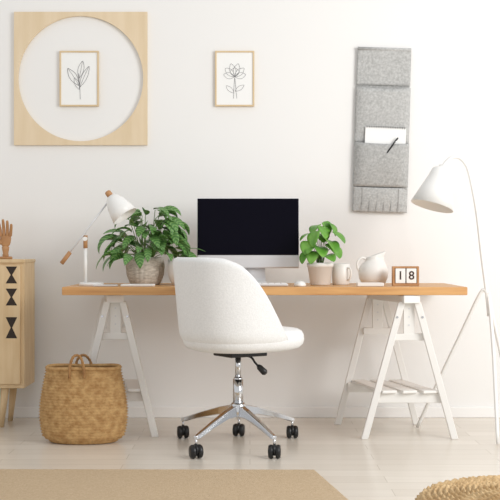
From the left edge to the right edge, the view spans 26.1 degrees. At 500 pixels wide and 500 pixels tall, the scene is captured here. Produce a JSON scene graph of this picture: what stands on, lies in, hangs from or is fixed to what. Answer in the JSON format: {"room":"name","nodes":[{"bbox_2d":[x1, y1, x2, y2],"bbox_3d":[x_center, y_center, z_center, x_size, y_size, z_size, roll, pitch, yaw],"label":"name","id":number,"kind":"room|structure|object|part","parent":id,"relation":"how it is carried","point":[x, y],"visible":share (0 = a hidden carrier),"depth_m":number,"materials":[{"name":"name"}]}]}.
{"room":"home office","nodes":[
{"label":"home office","id":0,"kind":"room"},
{"bbox_2d":[0,0,499,406],"bbox_3d":[0.000,-0.570,6.000,8.000,3.000,0.001,0,0,0],"label":"wall","id":1,"kind":"structure","parent":0,"point":[296,140],"depth_m":6.00,"materials":[{"name":"white paint"}]},
{"bbox_2d":[59,51,98,106],"bbox_3d":[-0.947,-0.950,5.990,0.218,0.308,0.014,0,0,0],"label":"picture frame","id":2,"kind":"object","parent":1,"relation":"attached to","point":[78,70],"visible":1,"depth_m":5.99,"materials":[{"name":"white paper"}]},
{"bbox_3d":[-0.947,-1.099,5.990,0.218,0.009,0.014,0,0,0],"label":"rail","id":3,"kind":"part","parent":2,"relation":"part of","materials":[{"name":"brown wood"}]},
{"bbox_3d":[-0.947,-0.800,5.990,0.218,0.009,0.014,0,0,0],"label":"rail","id":4,"kind":"part","parent":2,"relation":"part of","materials":[{"name":"brown wood"}]},
{"bbox_2d":[14,12,147,144],"bbox_3d":[-0.938,-0.950,5.989,0.738,0.738,0.018,0,0,0],"label":"wall frame","id":5,"kind":"object","parent":1,"relation":"attached to","point":[27,25],"visible":1,"depth_m":5.98,"materials":[{"name":"brown wood"}]},
{"bbox_2d":[215,51,253,106],"bbox_3d":[-0.085,-0.950,5.990,0.218,0.308,0.014,0,0,0],"label":"picture frame","id":6,"kind":"object","parent":1,"relation":"attached to","point":[234,70],"visible":1,"depth_m":5.99,"materials":[{"name":"white paper"}]},
{"bbox_3d":[-0.085,-1.099,5.990,0.218,0.009,0.014,0,0,0],"label":"rail","id":7,"kind":"part","parent":6,"relation":"part of","materials":[{"name":"brown wood"}]},
{"bbox_3d":[-0.085,-0.800,5.990,0.218,0.009,0.014,0,0,0],"label":"rail","id":8,"kind":"part","parent":6,"relation":"part of","materials":[{"name":"brown wood"}]},
{"bbox_2d":[5,407,499,417],"bbox_3d":[0.000,0.900,5.991,8.000,0.060,0.016,0,0,0],"label":"baseboard","id":9,"kind":"structure","parent":1,"relation":"attached to","point":[19,412],"depth_m":5.98,"materials":[{"name":"white paint"}]},
{"bbox_2d":[352,47,410,212],"bbox_3d":[0.731,-0.665,5.964,0.304,0.914,0.062,2,0,0],"label":"wall organizer","id":10,"kind":"object","parent":1,"relation":"attached to","point":[383,90],"visible":1,"depth_m":5.96,"materials":[{"name":"grey fabric"}]},
{"bbox_2d":[365,126,405,143],"bbox_3d":[0.746,-0.599,5.955,0.232,0.175,0.014,0,0,0],"label":"spiral notebook","id":11,"kind":"object","parent":10,"relation":"in","point":[379,135],"visible":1,"depth_m":5.95,"materials":[{"name":"white paper"}]},
{"bbox_2d":[387,138,397,152],"bbox_3d":[0.782,-0.573,5.934,0.069,0.092,0.013,0,0,0],"label":"ballpoint pen","id":12,"kind":"object","parent":10,"relation":"in","point":[394,142],"visible":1,"depth_m":5.93,"materials":[{"name":"black plastic"}]},
{"bbox_2d":[0,418,499,499],"bbox_3d":[0.000,0.930,2.760,8.000,0.001,6.520,0,0,0],"label":"floor","id":13,"kind":"structure","parent":0,"point":[399,459],"depth_m":4.99,"materials":[{"name":"beige wood"}]},
{"bbox_2d":[0,259,34,427],"bbox_3d":[-1.554,0.490,5.769,0.760,0.882,0.286,0,0,0],"label":"wooden sideboard","id":14,"kind":"object","parent":13,"relation":"on","point":[17,276],"visible":1,"depth_m":5.63,"materials":[{"name":"brown wood"}]},
{"bbox_3d":[-1.290,0.825,5.670,0.055,0.213,0.044,0,0,0],"label":"leg","id":15,"kind":"part","parent":14,"relation":"part of","materials":[{"name":"brown wood"}]},
{"bbox_2d":[0,219,12,258],"bbox_3d":[-1.315,-0.058,5.780,0.096,0.214,0.072,0,0,0],"label":"sculpture","id":16,"kind":"object","parent":14,"relation":"on","point":[5,236],"visible":0.95,"depth_m":5.77,"materials":[{"name":"brown wood"}]},
{"bbox_3d":[-1.370,0.390,5.634,0.345,0.620,0.014,0,0,0],"label":"door","id":17,"kind":"part","parent":14,"relation":"part of","materials":[{"name":"brown wood"}]},
{"bbox_3d":[-1.290,0.825,5.880,0.055,0.213,0.044,0,0,0],"label":"leg","id":18,"kind":"part","parent":14,"relation":"part of","materials":[{"name":"brown wood"}]},
{"bbox_2d":[38,354,127,444],"bbox_3d":[-0.807,0.710,5.234,0.436,0.435,0.241,0,0,0],"label":"seagrass basket","id":19,"kind":"object","parent":13,"relation":"on","point":[81,404],"visible":1,"depth_m":5.14,"materials":[{"name":"brown wicker"}]},
{"bbox_3d":[-0.822,0.551,5.123,0.085,0.116,0.019,0,0,0],"label":"handle","id":20,"kind":"part","parent":19,"relation":"part of","materials":[{"name":"brown wicker"}]},
{"bbox_3d":[-0.822,0.560,5.331,0.094,0.098,0.030,0,0,0],"label":"handle","id":21,"kind":"part","parent":19,"relation":"part of","materials":[{"name":"brown wicker"}]},
{"bbox_2d":[0,469,347,499],"bbox_3d":[-0.890,0.923,4.095,2.619,0.011,0.890,0,0,0],"label":"jute rug","id":22,"kind":"object","parent":13,"relation":"on","point":[15,484],"visible":1,"depth_m":4.21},
{"bbox_2d":[173,257,303,458],"bbox_3d":[-0.054,0.482,5.101,0.619,0.897,0.667,0,0,0],"label":"office chair","id":23,"kind":"object","parent":13,"relation":"on","point":[223,310],"visible":1,"depth_m":4.83,"materials":[{"name":"white fabric"}]},
{"bbox_2d":[194,444,198,455],"bbox_3d":[-0.241,0.892,4.820,0.012,0.052,0.052,0,0,-20],"label":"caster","id":24,"kind":"object","parent":23,"relation":"attached to","point":[196,446],"depth_m":4.80,"materials":[{"name":"black plastic"}]},
{"bbox_3d":[-0.204,0.786,5.216,0.370,0.120,0.043,0,0,44],"label":"arm","id":25,"kind":"part","parent":23,"relation":"part of","materials":[{"name":"silver metal"}]},
{"bbox_3d":[-0.156,0.786,4.935,0.043,0.120,0.299,0,0,37],"label":"arm","id":26,"kind":"part","parent":23,"relation":"part of","materials":[{"name":"silver metal"}]},
{"bbox_3d":[-0.046,0.486,5.070,0.200,0.020,0.160,0,0,-33],"label":"mount plate","id":27,"kind":"part","parent":23,"relation":"part of","materials":[{"name":"black plastic"}]},
{"bbox_2d":[183,326,303,353],"bbox_3d":[-0.028,0.416,5.082,0.567,0.108,0.490,0,0,-33],"label":"seat cushion","id":28,"kind":"object","parent":23,"relation":"on","point":[209,339],"depth_m":4.84,"materials":[{"name":"white fabric"}]},
{"bbox_3d":[0.033,0.786,4.935,0.043,0.120,0.288,0,0,-33],"label":"arm","id":29,"kind":"part","parent":23,"relation":"part of","materials":[{"name":"silver metal"}]},
{"bbox_3d":[0.087,0.786,5.216,0.043,0.120,0.363,0,0,44],"label":"arm","id":30,"kind":"part","parent":23,"relation":"part of","materials":[{"name":"silver metal"}]},
{"bbox_2d":[273,444,275,455],"bbox_3d":[0.109,0.892,4.820,0.012,0.052,0.052,0,0,4],"label":"hood","id":31,"kind":"object","parent":23,"relation":"attached to","point":[274,445],"depth_m":4.80,"materials":[{"name":"black plastic"}]},
{"bbox_2d":[62,283,466,438],"bbox_3d":[0.051,0.555,5.596,2.025,0.749,0.648,0,0,0],"label":"desk","id":32,"kind":"object","parent":13,"relation":"on","point":[113,307],"visible":0.86,"depth_m":5.34,"materials":[{"name":"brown wood"}]},
{"bbox_3d":[-0.859,0.593,5.780,0.204,0.675,0.026,0,0,0],"label":"leg","id":33,"kind":"part","parent":32,"relation":"part of","materials":[{"name":"white paint"}]},
{"bbox_2d":[60,190,135,285],"bbox_3d":[-0.763,-0.061,5.475,0.382,0.484,0.136,0,0,13],"label":"desk lamp","id":34,"kind":"object","parent":32,"relation":"on","point":[119,208],"visible":0.96,"depth_m":5.45,"materials":[{"name":"white metal"}]},
{"bbox_3d":[-0.931,0.039,5.462,0.061,0.071,0.022,0,0,0],"label":"arm handle","id":35,"kind":"part","parent":34,"relation":"part of","materials":[{"name":"brown wood"}]},
{"bbox_3d":[-0.835,-0.042,5.480,0.022,0.065,0.022,0,0,0],"label":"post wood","id":36,"kind":"part","parent":34,"relation":"part of","materials":[{"name":"brown wood"}]},
{"bbox_3d":[-0.835,0.074,5.480,0.018,0.188,0.018,0,0,0],"label":"post","id":37,"kind":"part","parent":34,"relation":"part of","materials":[{"name":"white metal"}]},
{"bbox_3d":[-0.830,-0.096,5.462,0.240,0.313,0.009,0,0,0],"label":"arm","id":38,"kind":"part","parent":34,"relation":"part of","materials":[{"name":"silver metal"}]},
{"bbox_3d":[-0.650,-0.206,5.444,0.151,0.155,0.135,0,0,0],"label":"lamp shade","id":39,"kind":"part","parent":34,"relation":"part of","materials":[{"name":"white metal"}]},
{"bbox_3d":[-0.791,0.593,5.380,0.195,0.675,0.026,0,0,0],"label":"leg","id":40,"kind":"part","parent":32,"relation":"part of","materials":[{"name":"white paint"}]},
{"bbox_2d":[93,284,117,285],"bbox_3d":[-0.720,0.176,5.380,0.120,0.008,0.065,0,0,-6],"label":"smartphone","id":41,"kind":"object","parent":32,"relation":"on","point":[94,284],"visible":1,"depth_m":5.36,"materials":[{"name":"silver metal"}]},
{"bbox_3d":[-0.735,0.330,5.756,0.055,0.200,0.018,0,0,0],"label":"post","id":42,"kind":"part","parent":32,"relation":"part of","materials":[{"name":"white paint"}]},
{"bbox_3d":[-0.672,0.330,5.404,0.055,0.200,0.018,0,0,0],"label":"post","id":43,"kind":"part","parent":32,"relation":"part of","materials":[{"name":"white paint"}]},
{"bbox_3d":[-0.611,0.593,5.780,0.204,0.675,0.026,0,0,0],"label":"leg","id":44,"kind":"part","parent":32,"relation":"part of","materials":[{"name":"white paint"}]},
{"bbox_3d":[-0.672,0.730,5.402,0.296,0.050,0.018,0,0,0],"label":"rail","id":45,"kind":"part","parent":32,"relation":"part of","materials":[{"name":"white paint"}]},
{"bbox_2d":[121,284,154,285],"bbox_3d":[-0.560,0.175,5.400,0.160,0.010,0.090,0,0,3],"label":"notebook","id":46,"kind":"object","parent":32,"relation":"on","point":[121,284],"visible":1,"depth_m":5.36,"materials":[{"name":"white paper"}]},
{"bbox_3d":[-0.553,0.593,5.380,0.195,0.675,0.026,0,0,0],"label":"leg","id":47,"kind":"part","parent":32,"relation":"part of","materials":[{"name":"white paint"}]},
{"bbox_2d":[96,205,203,284],"bbox_3d":[-0.512,-0.026,5.609,0.565,0.412,0.412,0,0,0],"label":"potted plant","id":48,"kind":"object","parent":32,"relation":"on","point":[143,268],"visible":0.92,"depth_m":5.57,"materials":[{"name":"leaf"},{"name":"woven wicker"},{"name":"soil"}]},
{"bbox_2d":[126,257,164,284],"bbox_3d":[-0.547,0.109,5.640,0.200,0.143,0.200,0,0,0],"label":"pot","id":49,"kind":"object","parent":48,"relation":"attached to","point":[151,272],"depth_m":5.56,"materials":[{"name":"wicker"}]},
{"bbox_2d":[167,259,174,284],"bbox_3d":[-0.345,0.115,5.560,0.160,0.132,0.160,0,0,0],"label":"plant pot","id":50,"kind":"object","parent":32,"relation":"on","point":[170,263],"visible":0.22,"depth_m":5.51,"materials":[{"name":"white ceramic"}]},
{"bbox_2d":[197,198,298,282],"bbox_3d":[-0.010,-0.048,5.672,0.538,0.453,0.144,0,0,0],"label":"computer monitor","id":51,"kind":"object","parent":32,"relation":"on","point":[255,234],"visible":0.79,"depth_m":5.69,"materials":[{"name":"silver metal"}]},
{"bbox_2d":[259,283,287,285],"bbox_3d":[-0.020,0.173,5.440,0.420,0.014,0.115,0,0,0],"label":"keyboard","id":52,"kind":"object","parent":32,"relation":"on","point":[260,284],"visible":0.39,"depth_m":5.38,"materials":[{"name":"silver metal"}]},
{"bbox_2d":[294,281,305,285],"bbox_3d":[0.250,0.168,5.400,0.061,0.026,0.102,0,0,0],"label":"computer mouse","id":53,"kind":"object","parent":32,"relation":"on","point":[297,283],"visible":0.99,"depth_m":5.36,"materials":[{"name":"white plastic"}]},
{"bbox_2d":[299,221,345,284],"bbox_3d":[0.372,0.015,5.555,0.237,0.332,0.169,0,0,0],"label":"potted houseplant","id":54,"kind":"object","parent":32,"relation":"on","point":[320,273],"visible":0.99,"depth_m":5.52,"materials":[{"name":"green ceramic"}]},
{"bbox_3d":[0.362,0.123,5.570,0.138,0.115,0.138,0,0,0],"label":"pot","id":55,"kind":"part","parent":54,"relation":"part of","materials":[{"name":"white ceramic"}]},
{"bbox_2d":[332,263,351,284],"bbox_3d":[0.476,0.126,5.614,0.099,0.110,0.106,0,0,0],"label":"cup","id":56,"kind":"object","parent":32,"relation":"on","point":[341,272],"visible":0.96,"depth_m":5.58,"materials":[{"name":"white ceramic"}]},
{"bbox_3d":[0.513,0.124,5.575,0.011,0.073,0.033,0,0,-40],"label":"handle","id":57,"kind":"part","parent":56,"relation":"part of","materials":[{"name":"white ceramic"}]},
{"bbox_3d":[0.553,0.593,5.760,0.204,0.675,0.026,0,0,0],"label":"leg","id":58,"kind":"part","parent":32,"relation":"part of","materials":[{"name":"white paint"}]},
{"bbox_3d":[0.677,0.730,5.738,0.316,0.050,0.018,0,0,0],"label":"rail","id":59,"kind":"part","parent":32,"relation":"part of","materials":[{"name":"white paint"}]},
{"bbox_2d":[356,282,383,285],"bbox_3d":[0.600,0.172,5.400,0.132,0.017,0.072,0,0,0],"label":"tray","id":60,"kind":"object","parent":32,"relation":"on","point":[357,283],"visible":1,"depth_m":5.36,"materials":[{"name":"white ceramic"}]},
{"bbox_2d":[356,251,387,283],"bbox_3d":[0.642,0.093,5.620,0.156,0.174,0.156,0,0,25],"label":"ceramic pitcher","id":61,"kind":"object","parent":32,"relation":"on","point":[374,268],"visible":0.83,"depth_m":5.57,"materials":[{"name":"white ceramic"}]},
{"bbox_3d":[0.579,0.076,5.608,0.059,0.084,0.015,0,0,-10],"label":"handle","id":62,"kind":"part","parent":61,"relation":"part of","materials":[{"name":"white ceramic"}]},
{"bbox_3d":[0.677,0.330,5.736,0.055,0.200,0.018,0,0,0],"label":"post","id":63,"kind":"part","parent":32,"relation":"part of","materials":[{"name":"white paint"}]},
{"bbox_3d":[0.655,0.593,5.315,0.216,0.675,0.026,0,0,0],"label":"leg","id":64,"kind":"part","parent":32,"relation":"part of","materials":[{"name":"white paint"}]},
{"bbox_3d":[0.801,0.593,5.760,0.204,0.675,0.026,0,0,0],"label":"leg","id":65,"kind":"part","parent":32,"relation":"part of","materials":[{"name":"white paint"}]},
{"bbox_2d":[392,266,418,285],"bbox_3d":[0.788,0.132,5.478,0.133,0.098,0.049,0,0,0],"label":"calendar","id":66,"kind":"object","parent":32,"relation":"on","point":[401,275],"visible":1,"depth_m":5.46,"materials":[{"name":"brown wood"}]},
{"bbox_3d":[0.727,0.131,5.480,0.010,0.078,0.045,0,0,0],"label":"frame","id":67,"kind":"part","parent":66,"relation":"part of","materials":[{"name":"brown wood"}]},
{"bbox_3d":[0.788,0.087,5.480,0.133,0.010,0.045,0,0,0],"label":"frame","id":68,"kind":"part","parent":66,"relation":"part of","materials":[{"name":"brown wood"}]},
{"bbox_3d":[0.788,0.174,5.480,0.133,0.012,0.045,0,0,0],"label":"frame","id":69,"kind":"part","parent":66,"relation":"part of","materials":[{"name":"brown wood"}]},
{"bbox_3d":[0.850,0.131,5.480,0.010,0.078,0.045,0,0,0],"label":"frame","id":70,"kind":"part","parent":66,"relation":"part of","materials":[{"name":"brown wood"}]},
{"bbox_3d":[0.785,0.330,5.339,0.055,0.200,0.018,0,0,0],"label":"post","id":71,"kind":"part","parent":32,"relation":"part of","materials":[{"name":"white paint"}]},
{"bbox_3d":[0.785,0.730,5.337,0.340,0.050,0.018,0,0,0],"label":"rail","id":72,"kind":"part","parent":32,"relation":"part of","materials":[{"name":"white paint"}]},
{"bbox_3d":[0.915,0.593,5.315,0.216,0.675,0.026,0,0,0],"label":"leg","id":73,"kind":"part","parent":32,"relation":"part of","materials":[{"name":"white paint"}]},
{"bbox_2d":[411,155,499,443],"bbox_3d":[1.059,0.227,5.460,0.502,1.402,0.500,0,0,24],"label":"floor lamp","id":74,"kind":"object","parent":13,"relation":"on","point":[435,193],"visible":0.98,"depth_m":5.37,"materials":[{"name":"white metal"}]},
{"bbox_3d":[0.906,-0.306,5.378,0.207,0.243,0.214,0,0,0],"label":"lamp shade","id":75,"kind":"part","parent":74,"relation":"part of","materials":[{"name":"white metal"}]},
{"bbox_3d":[1.033,0.559,5.509,0.427,0.738,0.026,0,0,38],"label":"leg","id":76,"kind":"part","parent":74,"relation":"part of","materials":[{"name":"white metal"}]},
{"bbox_3d":[1.076,-0.071,5.390,0.246,0.805,0.038,0,0,0],"label":"stem","id":77,"kind":"part","parent":74,"relation":"part of","materials":[{"name":"white metal"}]},
{"bbox_3d":[1.286,0.568,5.484,0.021,0.719,0.285,0,0,45],"label":"leg","id":78,"kind":"part","parent":74,"relation":"part of","materials":[{"name":"white metal"}]},
{"bbox_3d":[1.188,0.577,5.265,0.025,0.700,0.267,0,0,2],"label":"leg","id":79,"kind":"part","parent":74,"relation":"part of","materials":[{"name":"white metal"}]},
{"bbox_2d":[415,475,499,499],"bbox_3d":[0.705,0.764,2.780,0.612,0.322,0.612,0,0,26],"label":"pouf","id":80,"kind":"object","parent":13,"relation":"on","point":[483,487],"visible":1,"depth_m":2.80,"materials":[{"name":"beige wicker"}]}
]}

